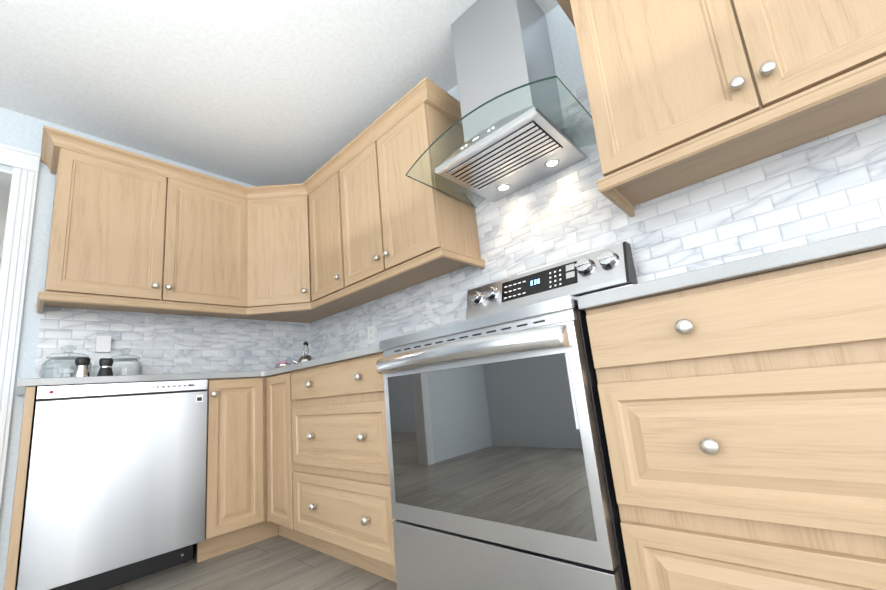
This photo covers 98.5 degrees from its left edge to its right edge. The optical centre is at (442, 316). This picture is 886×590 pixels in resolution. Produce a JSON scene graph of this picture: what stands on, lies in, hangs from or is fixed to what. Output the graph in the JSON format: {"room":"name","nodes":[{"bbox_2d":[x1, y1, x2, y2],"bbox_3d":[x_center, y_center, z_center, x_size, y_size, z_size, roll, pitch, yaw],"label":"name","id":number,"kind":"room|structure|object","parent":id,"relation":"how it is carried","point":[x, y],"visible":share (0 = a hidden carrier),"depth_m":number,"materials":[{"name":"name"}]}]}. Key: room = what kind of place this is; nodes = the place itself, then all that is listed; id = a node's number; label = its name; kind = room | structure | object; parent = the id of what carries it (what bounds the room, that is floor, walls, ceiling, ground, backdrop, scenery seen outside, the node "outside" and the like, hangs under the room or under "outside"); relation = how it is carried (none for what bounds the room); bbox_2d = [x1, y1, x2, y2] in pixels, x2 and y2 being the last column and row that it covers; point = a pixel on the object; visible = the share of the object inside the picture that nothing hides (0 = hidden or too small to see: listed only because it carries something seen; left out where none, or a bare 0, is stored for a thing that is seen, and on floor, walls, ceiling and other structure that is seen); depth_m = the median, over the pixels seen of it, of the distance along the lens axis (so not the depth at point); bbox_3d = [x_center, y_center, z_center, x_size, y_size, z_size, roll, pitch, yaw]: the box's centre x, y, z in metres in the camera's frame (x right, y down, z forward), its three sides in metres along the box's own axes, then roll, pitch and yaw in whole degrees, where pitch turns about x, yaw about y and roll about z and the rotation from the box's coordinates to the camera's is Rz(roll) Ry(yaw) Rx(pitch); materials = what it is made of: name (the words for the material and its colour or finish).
{"room":"kitchen","nodes":[
{"label":"kitchen","id":0,"kind":"room"},
{"bbox_2d":[0,107,254,589],"bbox_3d":[-2.675,0.035,1.457,0.120,2.420,4.600,-15,-14,41],"label":"wall","id":1,"kind":"structure","parent":0,"point":[21,131],"depth_m":2.03,"materials":[{"name":"paint"}]},
{"bbox_2d":[0,143,40,508],"bbox_3d":[-2.513,0.157,1.582,0.147,2.198,1.028,-15,-14,41],"label":"door frame","id":2,"kind":"structure","parent":1,"relation":"attached to","point":[22,177],"depth_m":1.96,"materials":[{"name":"white wood"}]},
{"bbox_2d":[93,336,111,364],"bbox_3d":[-1.905,0.192,2.138,0.034,0.158,0.072,-15,-14,41],"label":"electrical outlet","id":3,"kind":"object","parent":1,"relation":"attached to","point":[102,346],"visible":0.94,"depth_m":2.13,"materials":[{"name":"white plastic"}]},
{"bbox_2d":[40,133,251,317],"bbox_3d":[-1.721,-0.455,2.311,0.320,0.828,0.903,-15,-14,41],"label":"upper cabinet","id":4,"kind":"object","parent":1,"relation":"attached to","point":[130,232],"depth_m":2.12,"materials":[{"name":"brown wood"}]},
{"bbox_2d":[34,306,309,377],"bbox_3d":[-1.586,0.198,2.522,0.007,0.458,1.500,-15,-14,41],"label":"backsplash","id":5,"kind":"structure","parent":1,"relation":"attached to","point":[163,343],"depth_m":2.40,"materials":[{"name":"stone"}]},
{"bbox_2d":[15,535,396,589],"bbox_3d":[-1.457,0.956,0.237,9.500,0.060,5.000,-15,-14,41],"label":"floor","id":6,"kind":"structure","parent":0,"point":[277,562],"depth_m":1.70,"materials":[{"name":"wood"}]},
{"bbox_2d":[17,379,207,589],"bbox_3d":[-1.577,0.789,1.843,0.583,0.882,0.599,-15,-14,41],"label":"dishwasher","id":7,"kind":"object","parent":6,"relation":"on","point":[115,490],"visible":0.94,"depth_m":1.63,"materials":[{"name":"grey metal"}]},
{"bbox_2d":[197,377,263,562],"bbox_3d":[-1.299,0.826,2.185,0.623,0.884,0.274,-15,-14,41],"label":"base cabinet","id":8,"kind":"object","parent":6,"relation":"on","point":[234,506],"depth_m":1.98,"materials":[{"name":"brown wood"}]},
{"bbox_2d":[17,371,262,395],"bbox_3d":[-1.555,0.351,2.016,0.653,0.030,0.930,-15,-14,41],"label":"countertop","id":9,"kind":"structure","parent":8,"relation":"on","point":[22,384],"depth_m":1.72,"materials":[{"name":"stone"}]},
{"bbox_3d":[-1.799,0.342,1.958,0.310,0.011,0.425,-15,-14,41],"label":"tray","id":10,"kind":"object","parent":9,"relation":"on","visible":0},
{"bbox_2d":[40,346,91,377],"bbox_3d":[-1.913,0.246,1.944,0.184,0.190,0.184,-15,-14,41],"label":"jar","id":11,"kind":"object","parent":10,"relation":"on","point":[67,371],"visible":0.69,"depth_m":1.92,"materials":[{"name":"clear glass"}]},
{"bbox_2d":[73,357,90,376],"bbox_3d":[-1.776,0.260,1.879,0.096,0.114,0.096,-15,-14,41],"label":"salt shaker","id":12,"kind":"object","parent":10,"relation":"on","point":[82,366],"visible":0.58,"depth_m":1.86,"materials":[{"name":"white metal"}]},
{"bbox_2d":[97,358,113,375],"bbox_3d":[-1.716,0.269,1.943,0.063,0.108,0.063,-15,-14,41],"label":"pepper shaker","id":13,"kind":"object","parent":10,"relation":"on","point":[105,364],"visible":0.83,"depth_m":1.93,"materials":[{"name":"black plastic"}]},
{"bbox_2d":[111,348,141,375],"bbox_3d":[-1.765,0.269,2.118,0.148,0.182,0.148,-15,-14,41],"label":"jar","id":14,"kind":"object","parent":10,"relation":"on","point":[123,367],"visible":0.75,"depth_m":2.08,"materials":[{"name":"clear glass"}]},
{"bbox_3d":[-0.966,0.375,2.540,0.296,0.004,0.296,-15,-14,41],"label":"trivet","id":15,"kind":"object","parent":9,"relation":"on","visible":0},
{"bbox_2d":[275,360,291,367],"bbox_3d":[-1.060,0.338,2.538,0.108,0.085,0.108,-15,-14,41],"label":"flower bowl","id":16,"kind":"object","parent":15,"relation":"on","point":[282,364],"visible":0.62,"depth_m":2.50,"materials":[{"name":"pink plant"}]},
{"bbox_2d":[292,341,314,363],"bbox_3d":[-0.926,0.268,2.555,0.128,0.202,0.150,-15,-14,41],"label":"kettle","id":17,"kind":"object","parent":15,"relation":"on","point":[305,357],"visible":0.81,"depth_m":2.52,"materials":[{"name":"metal"}]},
{"bbox_2d":[264,374,287,539],"bbox_3d":[-0.656,0.773,2.229,0.317,0.884,0.623,-15,-14,41],"label":"base cabinet","id":18,"kind":"object","parent":6,"relation":"on","point":[275,391],"depth_m":2.03,"materials":[{"name":"brown wood"}]},
{"bbox_2d":[284,353,396,582],"bbox_3d":[-0.255,0.666,1.868,0.784,0.884,0.623,-15,-14,41],"label":"base cabinet","id":19,"kind":"object","parent":6,"relation":"on","point":[300,456],"depth_m":1.62,"materials":[{"name":"brown wood"}]},
{"bbox_2d":[263,344,382,376],"bbox_3d":[-0.637,0.306,2.245,1.710,0.030,0.642,-15,-14,41],"label":"countertop","id":20,"kind":"structure","parent":19,"relation":"on","point":[372,350],"depth_m":1.73,"materials":[{"name":"stone"}]},
{"bbox_2d":[376,241,637,589],"bbox_3d":[0.256,0.357,1.334,0.758,1.196,0.701,-15,-14,41],"label":"range","id":21,"kind":"object","parent":6,"relation":"on","point":[501,476],"visible":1,"depth_m":1.06,"materials":[{"name":"grey metal"}]},
{"bbox_2d":[586,248,885,589],"bbox_3d":[0.887,0.359,0.821,0.815,0.884,0.654,-15,-14,41],"label":"base cabinet","id":22,"kind":"object","parent":6,"relation":"on","point":[744,419],"visible":1,"depth_m":0.72,"materials":[{"name":"brown wood"}]},
{"bbox_2d":[577,226,885,310],"bbox_3d":[0.856,-0.089,0.908,0.840,0.030,0.633,-15,-14,41],"label":"countertop","id":23,"kind":"structure","parent":22,"relation":"on","point":[873,239],"depth_m":0.73,"materials":[{"name":"stone"}]},
{"bbox_2d":[0,0,558,266],"bbox_3d":[-1.689,-1.470,0.696,9.500,0.060,5.000,-15,-14,41],"label":"ceiling","id":24,"kind":"structure","parent":0,"point":[265,92],"depth_m":1.96,"materials":[{"name":"paint"}]},
{"bbox_2d":[447,5,585,101],"bbox_3d":[0.026,-0.084,2.193,9.340,2.420,0.120,-15,-14,41],"label":"wall","id":25,"kind":"structure","parent":0,"point":[569,72],"depth_m":1.74,"materials":[{"name":"paint"}]},
{"bbox_2d":[244,182,307,312],"bbox_3d":[-1.100,-0.475,2.555,0.296,0.816,0.296,-15,-14,41],"label":"upper cabinet","id":26,"kind":"object","parent":25,"relation":"attached to","point":[275,216],"depth_m":2.54,"materials":[{"name":"brown wood"}]},
{"bbox_2d":[308,161,380,308],"bbox_3d":[-0.643,-0.515,2.541,0.367,0.828,0.320,-15,-14,41],"label":"upper cabinet","id":27,"kind":"object","parent":25,"relation":"attached to","point":[323,247],"depth_m":2.45,"materials":[{"name":"brown wood"}]},
{"bbox_2d":[367,325,375,343],"bbox_3d":[-0.477,0.125,2.542,0.072,0.118,0.007,-15,-14,41],"label":"electrical outlet","id":28,"kind":"object","parent":25,"relation":"attached to","point":[371,334],"visible":1,"depth_m":2.54,"materials":[{"name":"white plastic"}]},
{"bbox_2d":[336,85,483,296],"bbox_3d":[-0.231,-0.624,2.171,0.762,0.828,0.320,-15,-14,41],"label":"upper cabinet","id":29,"kind":"object","parent":25,"relation":"attached to","point":[361,218],"depth_m":1.97,"materials":[{"name":"brown wood"}]},
{"bbox_2d":[406,0,595,207],"bbox_3d":[0.230,-1.027,1.669,0.704,0.803,0.501,-15,-14,41],"label":"range hood","id":30,"kind":"object","parent":25,"relation":"attached to","point":[518,136],"visible":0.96,"depth_m":1.61,"materials":[{"name":"silver metal"}]},
{"bbox_2d":[310,85,885,358],"bbox_3d":[0.163,-0.360,2.008,3.450,1.033,0.006,-15,-14,41],"label":"backsplash","id":31,"kind":"structure","parent":25,"relation":"attached to","point":[833,185],"depth_m":1.41,"materials":[{"name":"tile"}]},
{"bbox_2d":[557,0,885,216],"bbox_3d":[0.872,-0.902,1.146,0.947,0.869,0.366,-15,-14,41],"label":"upper cabinet","id":32,"kind":"object","parent":25,"relation":"attached to","point":[683,93],"visible":1,"depth_m":1.08,"materials":[{"name":"brown wood"}]}
]}

